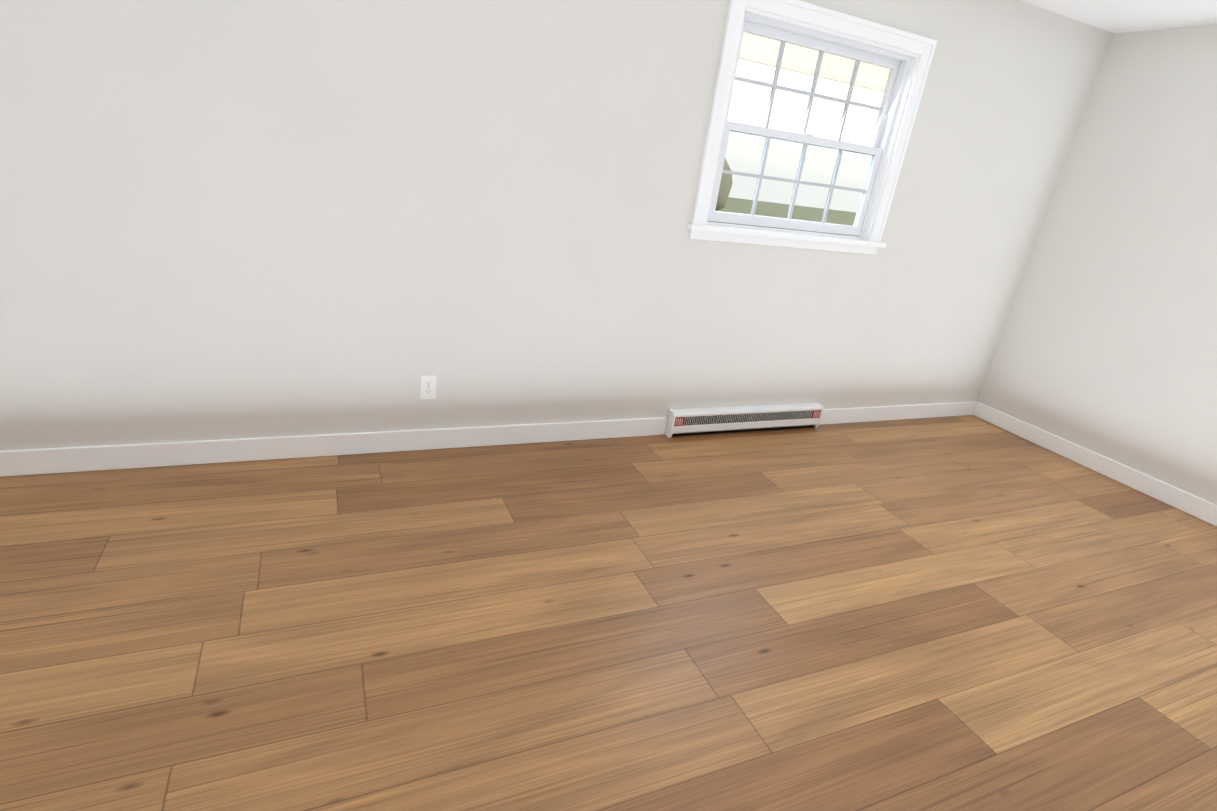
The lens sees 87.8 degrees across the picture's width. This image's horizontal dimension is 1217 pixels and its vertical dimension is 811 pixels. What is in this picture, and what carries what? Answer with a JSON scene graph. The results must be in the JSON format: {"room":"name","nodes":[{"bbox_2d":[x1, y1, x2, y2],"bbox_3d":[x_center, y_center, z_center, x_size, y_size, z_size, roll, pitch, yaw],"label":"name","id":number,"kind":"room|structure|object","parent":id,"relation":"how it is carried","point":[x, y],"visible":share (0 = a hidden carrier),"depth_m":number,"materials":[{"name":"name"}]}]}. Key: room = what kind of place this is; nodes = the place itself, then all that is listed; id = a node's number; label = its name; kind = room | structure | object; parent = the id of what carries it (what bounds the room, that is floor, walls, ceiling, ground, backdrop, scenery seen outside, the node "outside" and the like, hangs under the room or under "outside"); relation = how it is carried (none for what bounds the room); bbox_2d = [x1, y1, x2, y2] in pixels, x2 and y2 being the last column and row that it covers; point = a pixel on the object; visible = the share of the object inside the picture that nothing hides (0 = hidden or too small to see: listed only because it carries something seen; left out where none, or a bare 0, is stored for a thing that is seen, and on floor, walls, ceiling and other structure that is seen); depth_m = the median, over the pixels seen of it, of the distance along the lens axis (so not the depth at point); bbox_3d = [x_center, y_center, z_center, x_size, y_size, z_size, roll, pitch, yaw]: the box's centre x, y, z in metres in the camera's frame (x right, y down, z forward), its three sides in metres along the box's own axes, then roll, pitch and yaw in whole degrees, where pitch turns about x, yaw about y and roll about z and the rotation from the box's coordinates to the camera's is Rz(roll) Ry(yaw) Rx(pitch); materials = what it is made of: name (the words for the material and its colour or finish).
{"room":"empty room","nodes":[
{"label":"empty room","id":0,"kind":"room"},
{"bbox_2d":[0,0,1113,450],"bbox_3d":[-0.197,-0.962,2.851,6.556,2.440,0.120,-2,24,-24],"label":"wall","id":1,"kind":"structure","parent":0,"point":[244,218],"depth_m":2.64,"materials":[{"name":"paint"}]},
{"bbox_2d":[420,375,436,398],"bbox_3d":[-0.823,-0.082,2.886,0.070,0.115,0.008,-2,24,-24],"label":"electrical outlet","id":2,"kind":"object","parent":1,"relation":"attached to","point":[427,386],"visible":1,"depth_m":2.88,"materials":[{"name":"white plastic"}]},
{"bbox_2d":[0,401,977,476],"bbox_3d":[-0.316,0.139,3.226,6.543,0.105,0.013,-2,24,-24],"label":"baseboard","id":3,"kind":"structure","parent":1,"relation":"attached to","point":[63,460],"depth_m":2.84,"materials":[{"name":"white wood"}]},
{"bbox_2d":[687,0,936,254],"bbox_3d":[1.019,-1.361,3.211,1.290,1.083,0.166,-2,24,-24],"label":"window","id":4,"kind":"structure","parent":1,"relation":"in","point":[905,57],"depth_m":3.20,"materials":[{"name":"white wood"}]},
{"bbox_2d":[739,32,889,91],"bbox_3d":[0.818,-2.463,3.942,8.500,0.170,2.040,-2,24,-24],"label":"soffit","id":5,"kind":"structure","parent":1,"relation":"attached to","point":[789,59],"depth_m":5.10,"materials":[{"name":"white"}]},
{"bbox_2d":[0,415,1216,810],"bbox_3d":[0.351,0.917,1.812,6.796,0.120,3.740,-2,24,-24],"label":"floor","id":6,"kind":"structure","parent":0,"point":[958,613],"depth_m":2.02,"materials":[{"name":"wood"}]},
{"bbox_2d":[665,403,823,437],"bbox_3d":[0.818,0.083,3.705,1.060,0.152,0.062,-2,24,-24],"label":"heater","id":7,"kind":"object","parent":6,"relation":"on","point":[696,421],"visible":1,"depth_m":3.66,"materials":[{"name":"white metal"}]},
{"bbox_2d":[978,24,1216,504],"bbox_3d":[3.554,-0.383,2.723,0.120,2.440,3.740,-2,24,-24],"label":"wall","id":8,"kind":"structure","parent":0,"point":[1107,346],"depth_m":3.66,"materials":[{"name":"paint"}]},
{"bbox_2d":[973,402,1216,526],"bbox_3d":[3.342,0.695,3.123,0.013,0.105,3.474,-2,24,-24],"label":"baseboard","id":9,"kind":"structure","parent":8,"relation":"attached to","point":[1189,503],"depth_m":3.82,"materials":[{"name":"white wood"}]},
{"bbox_2d":[1021,0,1216,33],"bbox_3d":[0.682,-1.432,0.877,6.796,0.100,3.740,-2,24,-24],"label":"ceiling","id":10,"kind":"structure","parent":0,"point":[1117,16],"depth_m":3.31,"materials":[{"name":"white paint"}]},
{"label":"outside","id":11,"kind":"structure","parent":0,"visible":0},
{"bbox_2d":[716,197,855,236],"bbox_3d":[1.926,6.085,2.857,300.000,0.001,300.000,-2,24,-24],"label":"lawn","id":12,"kind":"structure","parent":11,"point":[804,218],"depth_m":136.47,"materials":[{"name":"green plant"}]},
{"bbox_2d":[715,159,732,209],"bbox_3d":[-34.087,-27.272,61.010,112.896,9.502,20.860,-2,24,-24],"label":"bushes","id":13,"kind":"object","parent":12,"relation":"on","point":[721,191],"depth_m":83.52,"materials":[{"name":"green plant"}]}
]}

